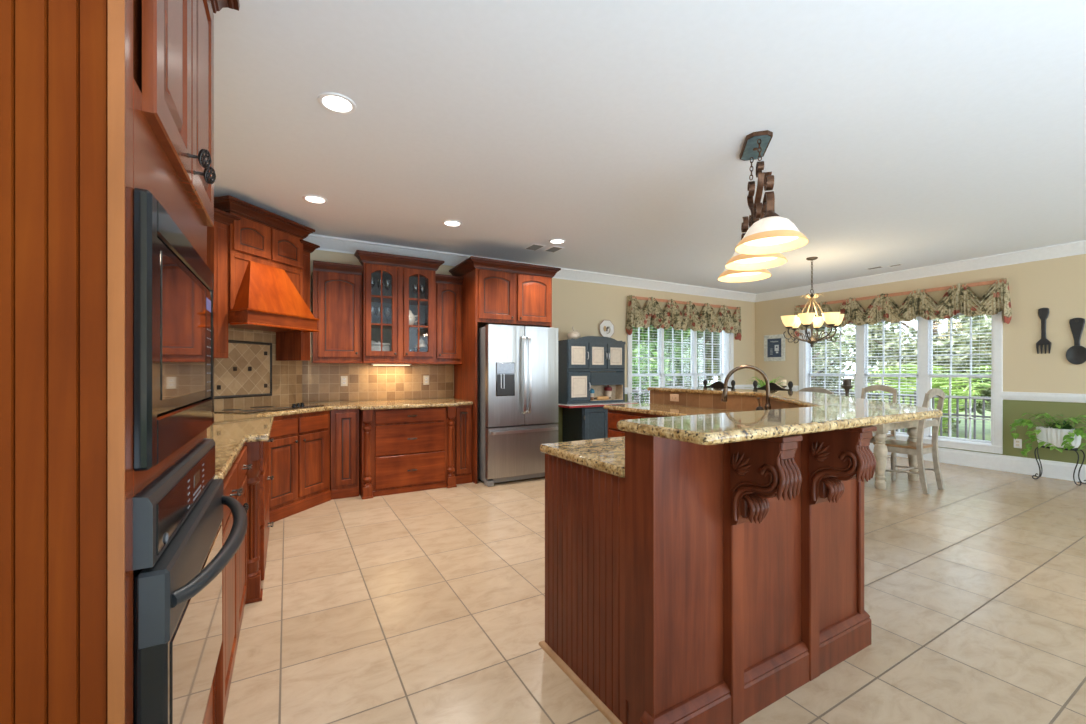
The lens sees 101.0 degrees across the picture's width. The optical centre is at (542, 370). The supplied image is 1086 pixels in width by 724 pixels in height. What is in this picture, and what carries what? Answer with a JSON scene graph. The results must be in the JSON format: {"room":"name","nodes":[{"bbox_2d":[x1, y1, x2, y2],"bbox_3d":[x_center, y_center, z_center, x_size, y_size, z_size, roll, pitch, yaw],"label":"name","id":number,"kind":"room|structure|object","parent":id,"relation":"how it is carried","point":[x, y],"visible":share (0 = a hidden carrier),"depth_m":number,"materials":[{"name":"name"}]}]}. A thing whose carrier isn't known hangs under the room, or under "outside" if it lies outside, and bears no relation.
{"room":"kitchen","nodes":[
{"label":"kitchen","id":0,"kind":"room"},
{"bbox_2d":[302,250,754,441],"bbox_3d":[0.275,-0.102,6.624,8.750,2.743,0.210,0,0,-30],"label":"wall","id":1,"kind":"structure","parent":0,"point":[583,306],"depth_m":6.44,"materials":[{"name":"paint"}]},
{"bbox_2d":[207,195,319,360],"bbox_3d":[-2.594,-0.758,4.087,0.408,1.307,1.130,0,0,15],"label":"upper cabinet","id":2,"kind":"object","parent":1,"relation":"attached to","point":[242,232],"visible":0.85,"depth_m":3.85,"materials":[{"name":"brown wood"}]},
{"bbox_2d":[228,261,319,332],"bbox_3d":[-2.535,-0.664,4.073,0.509,0.568,0.784,0,0,15],"label":"range hood","id":3,"kind":"object","parent":2,"relation":"attached to","point":[267,299],"visible":0.92,"depth_m":3.94,"materials":[{"name":"brown wood"}]},
{"bbox_2d":[311,260,362,363],"bbox_3d":[-2.231,-0.606,4.848,0.480,1.045,0.384,0,0,-30],"label":"upper cabinet","id":4,"kind":"object","parent":1,"relation":"attached to","point":[336,288],"visible":1,"depth_m":4.72,"materials":[{"name":"brown wood"}]},
{"bbox_2d":[341,376,347,385],"bbox_3d":[-2.245,0.113,5.058,0.072,0.115,0.010,0,0,-30],"label":"wall outlet","id":5,"kind":"object","parent":1,"relation":"attached to","point":[344,379],"visible":1,"depth_m":5.06,"materials":[{"name":"plastic"}]},
{"bbox_2d":[354,250,443,363],"bbox_3d":[-1.659,-0.676,5.125,0.944,1.186,0.470,0,0,-30],"label":"upper cabinet","id":6,"kind":"object","parent":1,"relation":"attached to","point":[402,271],"visible":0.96,"depth_m":5.01,"materials":[{"name":"brown wood"}]},
{"bbox_2d":[371,341,389,350],"bbox_3d":[-1.848,-0.246,5.048,0.220,0.182,0.130,0,0,-30],"label":"casserole dish","id":7,"kind":"object","parent":6,"relation":"on","point":[374,346],"visible":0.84,"depth_m":5.00,"materials":[{"name":"white ceramic"}]},
{"bbox_2d":[371,364,411,364],"bbox_3d":[-1.748,-0.074,5.175,0.440,0.016,0.060,0,0,-30],"label":"light","id":8,"kind":"object","parent":6,"relation":"attached to","point":[371,364],"visible":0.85,"depth_m":5.14,"materials":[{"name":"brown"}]},
{"bbox_2d":[371,297,427,305],"bbox_3d":[-1.686,-0.811,5.171,0.742,0.018,0.342,0,0,-30],"label":"shelf","id":9,"kind":"object","parent":6,"relation":"attached to","point":[374,300],"depth_m":5.21,"materials":[{"name":"brown wood"}]},
{"bbox_2d":[371,325,427,329],"bbox_3d":[-1.686,-0.507,5.171,0.742,0.018,0.342,0,0,-30],"label":"shelf","id":10,"kind":"object","parent":6,"relation":"attached to","point":[373,327],"depth_m":5.20,"materials":[{"name":"brown wood"}]},
{"bbox_2d":[409,310,417,324],"bbox_3d":[-1.558,-0.624,5.179,0.194,0.215,0.166,0,0,10],"label":"teapot","id":11,"kind":"object","parent":6,"relation":"on","point":[412,321],"visible":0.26,"depth_m":5.14,"materials":[{"name":"beige ceramic"}]},
{"bbox_2d":[413,347,427,351],"bbox_3d":[-1.436,-0.220,5.284,0.190,0.128,0.190,0,0,-30],"label":"dish stack","id":12,"kind":"object","parent":6,"relation":"in","point":[421,349],"visible":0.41,"depth_m":5.21,"materials":[{"name":"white ceramic"}]},
{"bbox_2d":[415,338,427,346],"bbox_3d":[-1.436,-0.338,5.284,0.156,0.108,0.156,0,0,-30],"label":"dome","id":13,"kind":"object","parent":12,"relation":"on","point":[422,343],"visible":0.92,"depth_m":5.24,"materials":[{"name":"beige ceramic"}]},
{"bbox_2d":[423,375,428,384],"bbox_3d":[-1.438,0.113,5.519,0.072,0.115,0.010,0,0,-30],"label":"wall outlet","id":14,"kind":"object","parent":1,"relation":"attached to","point":[425,378],"visible":1,"depth_m":5.52,"materials":[{"name":"plastic"}]},
{"bbox_2d":[436,274,463,363],"bbox_3d":[-1.191,-0.606,5.442,0.344,1.045,0.384,0,0,-30],"label":"upper cabinet","id":15,"kind":"object","parent":1,"relation":"attached to","point":[448,287],"visible":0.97,"depth_m":5.32,"materials":[{"name":"brown wood"}]},
{"bbox_2d":[600,320,613,337],"bbox_3d":[0.977,-0.645,6.897,0.282,0.282,0.025,0,0,-30],"label":"wall plate","id":16,"kind":"object","parent":1,"relation":"attached to","point":[606,326],"visible":0.98,"depth_m":6.90,"materials":[{"name":"white ceramic"}]},
{"bbox_2d":[627,327,733,402],"bbox_3d":[2.413,0.070,7.810,2.550,1.970,0.192,0,0,-30],"label":"window","id":17,"kind":"structure","parent":1,"relation":"in","point":[728,341],"depth_m":8.12,"materials":[{"name":"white glass"}]},
{"bbox_2d":[632,327,662,400],"bbox_3d":[1.723,-0.080,7.405,0.684,1.460,0.051,0,0,-30],"label":"window blind","id":18,"kind":"object","parent":17,"relation":"attached to","point":[642,327],"visible":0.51,"depth_m":7.37,"materials":[{"name":"white plastic"}]},
{"bbox_2d":[665,326,696,386],"bbox_3d":[2.400,-0.080,7.792,0.724,1.460,0.051,0,0,-30],"label":"window blind","id":19,"kind":"object","parent":17,"relation":"attached to","point":[671,326],"visible":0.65,"depth_m":7.77,"materials":[{"name":"white plastic"}]},
{"bbox_2d":[698,331,725,385],"bbox_3d":[3.086,-0.080,8.184,0.704,1.460,0.051,0,0,-30],"label":"window blind","id":20,"kind":"object","parent":17,"relation":"attached to","point":[721,339],"visible":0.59,"depth_m":8.18,"materials":[{"name":"white plastic"}]},
{"bbox_2d":[626,295,741,340],"bbox_3d":[2.511,-0.881,7.719,2.714,0.638,0.170,0,0,-30],"label":"valance","id":21,"kind":"object","parent":1,"relation":"attached to","point":[644,312],"visible":1,"depth_m":7.58,"materials":[{"name":"fabric"}]},
{"bbox_2d":[630,389,649,402],"bbox_3d":[1.518,0.774,6.858,0.353,0.992,0.393,0,0,21],"label":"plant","id":22,"kind":"object","parent":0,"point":[642,394],"visible":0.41,"depth_m":6.89,"materials":[{"name":"green plant"}]},
{"bbox_2d":[213,0,1085,293],"bbox_3d":[2.886,-1.573,2.075,9.170,0.200,10.740,0,0,-30],"label":"ceiling","id":23,"kind":"structure","parent":0,"point":[910,133],"depth_m":2.72,"materials":[{"name":"paint"}]},
{"bbox_2d":[303,195,327,203],"bbox_3d":[-1.951,-1.468,3.838,0.192,0.010,0.192,0,0,-30],"label":"recessed light","id":24,"kind":"object","parent":23,"relation":"in","point":[315,199],"visible":1,"depth_m":3.83,"materials":[{"name":"white"}]},
{"bbox_2d":[318,92,355,113],"bbox_3d":[-1.131,-1.468,2.463,0.192,0.010,0.192,0,0,-30],"label":"recessed light","id":25,"kind":"object","parent":23,"relation":"in","point":[333,102],"visible":1,"depth_m":2.46,"materials":[{"name":"white"}]},
{"bbox_2d":[443,220,461,226],"bbox_3d":[-0.902,-1.468,4.460,0.192,0.010,0.192,0,0,-30],"label":"recessed light","id":26,"kind":"object","parent":23,"relation":"in","point":[452,223],"visible":1,"depth_m":4.45,"materials":[{"name":"white"}]},
{"bbox_2d":[524,244,544,250],"bbox_3d":[-0.101,-1.470,5.327,0.170,0.006,0.250,0,0,-30],"label":"ceiling vent","id":27,"kind":"object","parent":23,"relation":"in","point":[534,247],"visible":1,"depth_m":5.32,"materials":[{"name":"white metal"}]},
{"bbox_2d":[543,246,563,252],"bbox_3d":[0.129,-1.470,5.418,0.160,0.006,0.240,0,0,-30],"label":"ceiling vent","id":28,"kind":"object","parent":23,"relation":"in","point":[553,249],"visible":1,"depth_m":5.41,"materials":[{"name":"white metal"}]},
{"bbox_2d":[549,239,565,243],"bbox_3d":[0.161,-1.468,5.079,0.192,0.010,0.192,0,0,-30],"label":"recessed light","id":29,"kind":"object","parent":23,"relation":"in","point":[553,241],"visible":1,"depth_m":5.07,"materials":[{"name":"white"}]},
{"bbox_2d":[718,130,808,281],"bbox_3d":[1.381,-1.084,2.914,0.368,0.778,1.238,0,0,15],"label":"pendant light","id":30,"kind":"object","parent":23,"relation":"hanging from","point":[760,248],"visible":1,"depth_m":2.75,"materials":[{"name":"white glass"}]},
{"bbox_2d":[781,257,844,346],"bbox_3d":[3.505,-0.889,5.838,0.667,1.168,0.740,0,0,43],"label":"chandelier","id":31,"kind":"object","parent":23,"relation":"hanging from","point":[833,319],"visible":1,"depth_m":5.80,"materials":[{"name":"glass"}]},
{"bbox_2d":[866,266,882,269],"bbox_3d":[4.733,-1.470,6.390,0.120,0.006,0.200,0,0,-30],"label":"ceiling vent","id":32,"kind":"object","parent":23,"relation":"in","point":[877,267],"visible":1,"depth_m":6.38,"materials":[{"name":"white metal"}]},
{"bbox_2d":[223,453,1085,723],"bbox_3d":[2.886,1.345,2.075,9.170,0.150,10.740,0,0,-30],"label":"floor","id":33,"kind":"structure","parent":0,"point":[424,606],"depth_m":2.33,"materials":[{"name":"tile"}]},
{"bbox_2d":[0,0,239,723],"bbox_3d":[-1.109,-0.005,0.950,0.697,2.549,1.014,0,0,-30],"label":"tall cabinet","id":34,"kind":"object","parent":33,"relation":"on","point":[101,101],"visible":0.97,"depth_m":0.69,"materials":[{"name":"brown wood"}]},
{"bbox_2d":[133,188,213,470],"bbox_3d":[-1.042,-0.070,0.992,0.424,0.480,0.767,0,0,-30],"label":"microwave","id":35,"kind":"object","parent":34,"relation":"in","point":[173,286],"visible":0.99,"depth_m":0.87,"materials":[{"name":"black glass"}]},
{"bbox_2d":[133,438,246,723],"bbox_3d":[-1.073,0.560,0.975,0.714,0.696,0.769,0,0,-30],"label":"wall oven","id":36,"kind":"object","parent":34,"relation":"in","point":[180,557],"visible":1,"depth_m":0.87,"materials":[{"name":"black metal"}]},
{"bbox_2d":[213,446,251,723],"bbox_3d":[-1.599,0.828,1.799,0.698,0.885,1.100,0,0,-30],"label":"base cabinet","id":37,"kind":"object","parent":33,"relation":"on","point":[234,574],"visible":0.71,"depth_m":1.72,"materials":[{"name":"brown wood"}]},
{"bbox_2d":[207,398,472,479],"bbox_3d":[-1.387,0.364,3.422,2.677,0.039,3.695,0,0,-30],"label":"countertop","id":38,"kind":"structure","parent":37,"relation":"on","point":[229,432],"depth_m":3.12,"materials":[{"name":"stone"}]},
{"bbox_2d":[214,403,324,413],"bbox_3d":[-2.517,0.326,4.087,0.505,0.037,0.860,0,0,15],"label":"cooktop","id":39,"kind":"object","parent":38,"relation":"in","point":[245,410],"visible":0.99,"depth_m":4.02,"materials":[{"name":"black glass"}]},
{"bbox_2d":[244,439,273,603],"bbox_3d":[-2.104,0.828,2.753,0.768,0.885,1.032,0,0,-30],"label":"base cabinet","id":40,"kind":"object","parent":33,"relation":"on","point":[258,477],"visible":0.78,"depth_m":2.49,"materials":[{"name":"brown wood"}]},
{"bbox_2d":[269,410,330,522],"bbox_3d":[-2.468,0.828,4.093,0.648,0.885,0.800,0,0,15],"label":"base cabinet","id":41,"kind":"object","parent":33,"relation":"on","point":[299,453],"visible":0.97,"depth_m":4.02,"materials":[{"name":"brown wood"}]},
{"bbox_2d":[330,409,358,499],"bbox_3d":[-2.128,0.828,4.744,0.262,0.885,0.620,0,0,-30],"label":"base cabinet","id":42,"kind":"object","parent":33,"relation":"on","point":[344,424],"visible":0.98,"depth_m":4.48,"materials":[{"name":"brown wood"}]},
{"bbox_2d":[359,406,456,499],"bbox_3d":[-1.552,0.828,4.994,0.970,0.885,0.768,0,0,-30],"label":"drawer bank","id":43,"kind":"object","parent":33,"relation":"on","point":[402,450],"visible":1,"depth_m":4.67,"materials":[{"name":"brown wood"}]},
{"bbox_2d":[455,405,471,484],"bbox_3d":[-1.048,0.828,5.314,0.216,0.885,0.703,0,0,-30],"label":"base cabinet","id":44,"kind":"object","parent":33,"relation":"on","point":[463,419],"visible":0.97,"depth_m":5.04,"materials":[{"name":"brown wood"}]},
{"bbox_2d":[449,256,560,483],"bbox_3d":[-0.489,0.003,5.573,1.164,2.534,0.827,0,0,-30],"label":"tall cabinet","id":45,"kind":"object","parent":33,"relation":"on","point":[496,292],"visible":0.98,"depth_m":5.24,"materials":[{"name":"brown wood"}]},
{"bbox_2d":[477,324,557,486],"bbox_3d":[-0.410,0.375,5.480,0.910,1.790,0.978,0,0,-30],"label":"refrigerator","id":46,"kind":"object","parent":33,"relation":"on","point":[517,366],"visible":0.93,"depth_m":5.08,"materials":[{"name":"stainless steel"}]},
{"bbox_2d":[558,336,637,441],"bbox_3d":[0.731,0.388,6.440,1.194,1.765,0.552,0,0,-30],"label":"hutch","id":47,"kind":"object","parent":33,"relation":"on","point":[585,363],"visible":0.76,"depth_m":6.29,"materials":[{"name":"paint"}]},
{"bbox_2d":[567,327,579,338],"bbox_3d":[0.439,-0.533,6.378,0.190,0.205,0.190,0,0,-30],"label":"pumpkin","id":48,"kind":"object","parent":47,"relation":"on","point":[571,335],"visible":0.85,"depth_m":6.31,"materials":[{"name":"beige ceramic"}]},
{"bbox_2d":[590,388,594,399],"bbox_3d":[0.703,0.336,6.489,0.092,0.170,0.092,0,0,-30],"label":"canister","id":49,"kind":"object","parent":47,"relation":"in","point":[592,391],"visible":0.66,"depth_m":6.46,"materials":[{"name":"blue ceramic"}]},
{"bbox_2d":[558,402,635,405],"bbox_3d":[0.729,0.472,6.443,1.180,0.026,0.545,0,0,-30],"label":"countertop","id":50,"kind":"structure","parent":47,"relation":"on","point":[609,402],"depth_m":6.33,"materials":[{"name":"beige stone"}]},
{"bbox_2d":[594,396,610,399],"bbox_3d":[0.864,0.394,6.500,0.310,0.051,0.052,0,0,-30],"label":"rolling pin","id":51,"kind":"object","parent":47,"relation":"in","point":[598,397],"visible":1,"depth_m":6.48,"materials":[{"name":"brown wood"}]},
{"bbox_2d":[604,385,611,399],"bbox_3d":[0.966,0.311,6.633,0.124,0.218,0.124,0,0,-30],"label":"canister","id":52,"kind":"object","parent":47,"relation":"in","point":[608,389],"visible":0.8,"depth_m":6.59,"materials":[{"name":"white ceramic"}]},
{"bbox_2d":[605,391,611,399],"bbox_3d":[0.966,0.355,6.633,0.108,0.130,0.108,0,0,-30],"label":"jar","id":53,"kind":"object","parent":47,"relation":"in","point":[607,393],"depth_m":6.59,"materials":[{"name":"white ceramic"}]},
{"bbox_2d":[539,391,876,723],"bbox_3d":[1.025,0.739,3.056,1.490,1.062,3.537,0,0,16],"label":"kitchen island","id":54,"kind":"object","parent":33,"relation":"on","point":[700,584],"visible":0.94,"depth_m":1.66,"materials":[{"name":"cherry wood"},{"name":"carved wood"},{"name":"granite"}]},
{"bbox_2d":[540,403,742,477],"bbox_3d":[0.943,0.358,3.103,1.342,0.036,3.310,0,0,15],"label":"island countertop","id":55,"kind":"structure","parent":54,"relation":"on","point":[607,455],"depth_m":2.02,"materials":[{"name":"stone"}]},
{"bbox_2d":[721,365,770,409],"bbox_3d":[1.411,0.148,3.104,0.328,0.382,0.059,0,0,15],"label":"faucet","id":56,"kind":"object","parent":55,"relation":"on","point":[725,389],"visible":0.87,"depth_m":3.09,"materials":[{"name":"brown metal"}]},
{"bbox_2d":[756,398,763,410],"bbox_3d":[1.478,0.261,3.056,0.052,0.157,0.052,0,0,-30],"label":"soap pump","id":57,"kind":"object","parent":55,"relation":"on","point":[759,407],"visible":0.47,"depth_m":3.04,"materials":[{"name":"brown metal"}]},
{"bbox_2d":[670,394,678,401],"bbox_3d":[1.301,0.265,4.441,0.010,0.072,0.115,0,0,-30],"label":"wall outlet","id":58,"kind":"object","parent":54,"relation":"attached to","point":[673,397],"visible":1,"depth_m":4.44,"materials":[{"name":"beige plastic"}]},
{"bbox_2d":[617,387,942,444],"bbox_3d":[1.357,0.190,3.013,1.382,0.034,3.888,0,0,15],"label":"island countertop","id":59,"kind":"structure","parent":54,"relation":"on","point":[818,412],"depth_m":1.67,"materials":[{"name":"stone"}]},
{"bbox_2d":[703,379,734,388],"bbox_3d":[1.841,0.686,5.026,0.436,1.172,0.444,0,0,-30],"label":"bar stool","id":60,"kind":"object","parent":33,"relation":"on","point":[718,384],"visible":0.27,"depth_m":5.11,"materials":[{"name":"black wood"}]},
{"bbox_2d":[753,380,792,390],"bbox_3d":[2.164,0.686,4.461,0.436,1.172,0.444,0,0,-30],"label":"bar stool","id":61,"kind":"object","parent":33,"relation":"on","point":[773,386],"visible":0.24,"depth_m":4.52,"materials":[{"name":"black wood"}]},
{"bbox_2d":[799,387,833,394],"bbox_3d":[3.275,0.728,5.177,0.507,1.092,0.436,0,0,-30],"label":"dining chair","id":62,"kind":"object","parent":33,"relation":"on","point":[809,389],"visible":0.06,"depth_m":5.02,"materials":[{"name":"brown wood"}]},
{"bbox_2d":[861,385,897,469],"bbox_3d":[4.186,0.728,5.732,0.507,1.092,0.436,0,0,-30],"label":"dining chair","id":63,"kind":"object","parent":33,"relation":"on","point":[885,388],"visible":0.14,"depth_m":5.72,"materials":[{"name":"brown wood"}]},
{"bbox_2d":[873,420,918,489],"bbox_3d":[3.529,0.890,5.806,0.990,0.760,2.080,0,0,-30],"label":"dining table","id":64,"kind":"object","parent":33,"relation":"on","point":[880,449],"visible":0.36,"depth_m":4.82,"materials":[{"name":"beige wood"}]},
{"bbox_2d":[746,377,782,387],"bbox_3d":[3.147,0.294,6.355,0.512,0.431,0.604,0,0,20],"label":"spider plant","id":65,"kind":"object","parent":64,"relation":"on","point":[759,383],"visible":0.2,"depth_m":6.38,"materials":[{"name":"green plant"}]},
{"bbox_2d":[781,380,786,387],"bbox_3d":[3.527,0.320,6.565,0.116,0.380,0.116,0,0,-30],"label":"candle holder","id":66,"kind":"object","parent":64,"relation":"on","point":[783,384],"visible":0.38,"depth_m":6.54,"materials":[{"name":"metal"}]},
{"bbox_2d":[841,379,853,396],"bbox_3d":[3.908,0.307,5.758,0.144,0.405,0.144,0,0,-30],"label":"candle holder","id":67,"kind":"object","parent":64,"relation":"on","point":[847,386],"visible":0.55,"depth_m":5.73,"materials":[{"name":"metal"}]},
{"bbox_2d":[843,379,850,385],"bbox_3d":[3.908,0.147,5.758,0.090,0.086,0.090,0,0,-30],"label":"candle","id":68,"kind":"object","parent":67,"relation":"on","point":[846,382],"depth_m":5.72,"materials":[{"name":"wax"}]},
{"bbox_2d":[873,388,944,493],"bbox_3d":[4.006,0.728,4.911,0.436,1.092,0.507,0,0,-30],"label":"dining chair","id":69,"kind":"object","parent":33,"relation":"on","point":[918,448],"visible":0.77,"depth_m":4.80,"materials":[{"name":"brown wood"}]},
{"bbox_2d":[1032,446,1085,485],"bbox_3d":[5.912,1.070,5.140,0.184,0.396,0.407,0,0,-30],"label":"plant stand","id":70,"kind":"object","parent":33,"relation":"on","point":[1037,448],"visible":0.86,"depth_m":5.04,"materials":[{"name":"metal"}]},
{"bbox_2d":[1009,413,1085,455],"bbox_3d":[5.874,0.745,5.153,0.389,0.513,0.667,0,0,-22],"label":"pothos","id":71,"kind":"object","parent":70,"relation":"on","point":[1065,436],"visible":1,"depth_m":5.11,"materials":[{"name":"plant"}]},
{"bbox_2d":[1036,426,1080,448],"bbox_3d":[5.913,0.762,5.141,0.224,0.217,0.344,0,0,-30],"label":"pot","id":72,"kind":"object","parent":70,"relation":"on","point":[1052,435],"depth_m":5.08,"materials":[{"name":"white ceramic"}]},
{"bbox_2d":[755,254,1085,464],"bbox_3d":[6.767,-0.102,4.282,0.200,2.743,10.720,0,0,-30],"label":"wall","id":73,"kind":"structure","parent":0,"point":[1058,285],"depth_m":5.50,"materials":[{"name":"paint"}]},
{"bbox_2d":[303,234,1085,301],"bbox_3d":[2.932,-1.404,1.975,8.750,0.138,10.520,0,0,-30],"label":"crown molding","id":74,"kind":"structure","parent":73,"relation":"attached to","point":[326,243],"depth_m":6.26,"materials":[{"name":"white wood"}]},
{"bbox_2d":[764,334,784,360],"bbox_3d":[4.313,-0.430,8.350,0.026,0.490,0.410,0,0,-30],"label":"picture frame","id":75,"kind":"object","parent":73,"relation":"attached to","point":[774,345],"visible":1,"depth_m":8.35,"materials":[{"name":"beige wood"}]},
{"bbox_2d":[767,338,780,356],"bbox_3d":[4.319,-0.430,8.353,0.012,0.358,0.290,0,0,-30],"label":"print","id":76,"kind":"object","parent":75,"relation":"attached to","point":[773,344],"depth_m":8.35},
{"bbox_2d":[794,278,1011,336],"bbox_3d":[5.152,-0.879,6.779,0.169,0.583,2.754,0,0,-30],"label":"valance","id":77,"kind":"object","parent":73,"relation":"attached to","point":[986,297],"visible":0.87,"depth_m":6.31,"materials":[{"name":"fabric"}]},
{"bbox_2d":[734,310,1085,453],"bbox_3d":[6.522,0.070,4.026,0.800,1.970,10.520,0,0,-30],"label":"window","id":78,"kind":"structure","parent":73,"relation":"in","point":[924,351],"depth_m":6.36,"materials":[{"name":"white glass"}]},
{"bbox_2d":[807,322,855,395],"bbox_3d":[4.845,-0.080,7.554,0.051,1.460,0.754,0,0,-30],"label":"window blind","id":79,"kind":"object","parent":78,"relation":"attached to","point":[814,355],"visible":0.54,"depth_m":7.53,"materials":[{"name":"white plastic"}]},
{"bbox_2d":[863,317,917,404],"bbox_3d":[5.267,-0.080,6.816,0.051,1.460,0.694,0,0,-30],"label":"window blind","id":80,"kind":"object","parent":78,"relation":"attached to","point":[883,320],"visible":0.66,"depth_m":6.79,"materials":[{"name":"white plastic"}]},
{"bbox_2d":[927,313,990,376],"bbox_3d":[5.669,-0.365,6.113,0.051,0.890,0.674,0,0,-30],"label":"window blind","id":81,"kind":"object","parent":78,"relation":"attached to","point":[957,314],"visible":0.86,"depth_m":6.08,"materials":[{"name":"white plastic"}]},
{"bbox_2d":[869,443,1085,482],"bbox_3d":[6.722,1.168,4.141,0.018,0.203,10.520,0,0,-30],"label":"baseboard","id":82,"kind":"structure","parent":73,"relation":"attached to","point":[1022,465],"depth_m":5.64,"materials":[{"name":"white wood"}]},
{"bbox_2d":[1014,439,1021,447],"bbox_3d":[5.907,0.902,5.575,0.010,0.115,0.072,0,0,-30],"label":"wall outlet","id":83,"kind":"object","parent":73,"relation":"attached to","point":[1018,442],"visible":0.99,"depth_m":5.57,"materials":[{"name":"plastic"}]},
{"bbox_2d":[1036,308,1050,353],"bbox_3d":[6.010,-0.484,5.378,0.019,0.552,0.124,0,0,-30],"label":"fork","id":84,"kind":"object","parent":73,"relation":"attached to","point":[1043,313],"visible":1,"depth_m":5.37,"materials":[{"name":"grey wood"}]},
{"bbox_2d":[1066,318,1085,364],"bbox_3d":[6.139,-0.343,5.149,0.024,0.539,0.172,0,0,-30],"label":"spoon","id":85,"kind":"object","parent":73,"relation":"attached to","point":[1076,354],"visible":1,"depth_m":5.15,"materials":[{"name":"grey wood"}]},
{"bbox_2d":[1066,345,1085,364],"bbox_3d":[6.139,-0.185,5.150,0.023,0.224,0.172,0,0,-30],"label":"bowl","id":86,"kind":"object","parent":85,"relation":"on","point":[1076,354],"depth_m":5.15,"materials":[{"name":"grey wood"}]},
{"bbox_3d":[-2.801,-0.101,4.187,0.990,2.743,0.990,0,0,-30],"label":"wall","id":87,"kind":"structure","parent":0,"visible":0},
{"bbox_2d":[214,327,301,409],"bbox_3d":[-2.790,-0.092,4.181,0.027,0.875,1.395,0,0,15],"label":"backsplash","id":88,"kind":"structure","parent":87,"relation":"attached to","point":[251,375],"depth_m":4.27,"materials":[{"name":"tile"}]},
{"label":"outside","id":89,"kind":"structure","parent":0,"visible":0},
{"bbox_3d":[6.173,1.400,7.559,1.980,0.140,9.000,0,0,-30],"label":"deck","id":90,"kind":"object","parent":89,"visible":0},
{"bbox_2d":[831,388,990,439],"bbox_3d":[6.202,0.840,8.496,0.090,0.980,6.600,0,0,-30],"label":"porch railing","id":91,"kind":"object","parent":90,"relation":"on","point":[957,414],"visible":0.11,"depth_m":7.38,"materials":[{"name":"paint"}]},
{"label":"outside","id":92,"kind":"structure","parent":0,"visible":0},
{"bbox_3d":[1.636,1.400,8.847,4.620,0.140,2.260,0,0,-30],"label":"deck","id":93,"kind":"object","parent":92,"visible":0},
{"bbox_2d":[632,386,681,402],"bbox_3d":[2.202,0.840,9.954,5.300,0.980,0.090,0,0,-30],"label":"porch railing","id":94,"kind":"object","parent":93,"relation":"on","point":[637,388],"visible":0.02,"depth_m":9.86,"materials":[{"name":"paint"}]},
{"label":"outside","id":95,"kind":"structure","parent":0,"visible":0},
{"bbox_2d":[836,387,990,440],"bbox_3d":[-0.620,2.120,31.319,90.000,0.200,65.000,0,0,-30],"label":"lawn","id":96,"kind":"structure","parent":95,"point":[988,413],"depth_m":15.74,"materials":[{"name":"green plant"}]},
{"bbox_2d":[632,328,690,402],"bbox_3d":[4.868,-0.313,16.707,4.378,4.689,4.285,0,0,35],"label":"tree","id":97,"kind":"object","parent":96,"relation":"on","point":[688,329],"visible":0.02,"depth_m":14.84,"materials":[{"name":"green plant"}]},
{"bbox_2d":[632,325,691,401],"bbox_3d":[2.298,-0.260,13.127,4.362,4.584,4.358,0,0,-30],"label":"tree","id":98,"kind":"object","parent":96,"relation":"on","point":[644,350],"visible":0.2,"depth_m":11.95,"materials":[{"name":"green plant"}]},
{"bbox_2d":[812,336,849,371],"bbox_3d":[9.683,-1.442,19.605,6.064,6.939,6.562,0,0,-30],"label":"tree","id":99,"kind":"object","parent":96,"relation":"on","point":[837,336],"visible":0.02,"depth_m":17.46,"materials":[{"name":"green plant"}]},
{"bbox_2d":[811,324,875,397],"bbox_3d":[7.425,-0.432,13.386,3.667,4.928,4.741,0,0,26],"label":"tree","id":100,"kind":"object","parent":96,"relation":"on","point":[821,369],"visible":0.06,"depth_m":12.11,"materials":[{"name":"green plant"}]},
{"bbox_2d":[849,315,990,432],"bbox_3d":[13.297,-0.752,14.723,5.339,5.797,6.225,0,0,18],"label":"tree","id":101,"kind":"object","parent":96,"relation":"on","point":[894,350],"visible":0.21,"depth_m":14.16,"materials":[{"name":"green plant"}]},
{"bbox_2d":[852,365,990,434],"bbox_3d":[7.678,0.928,9.045,2.466,2.184,2.215,0,0,13],"label":"bush","id":102,"kind":"object","parent":96,"relation":"on","point":[942,382],"visible":0.38,"depth_m":8.75,"materials":[{"name":"green plant"}]},
{"bbox_2d":[958,317,990,372],"bbox_3d":[12.032,-0.484,9.846,3.665,5.031,4.345,0,0,-1],"label":"tree","id":103,"kind":"object","parent":96,"relation":"on","point":[984,329],"visible":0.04,"depth_m":10.90,"materials":[{"name":"green plant"}]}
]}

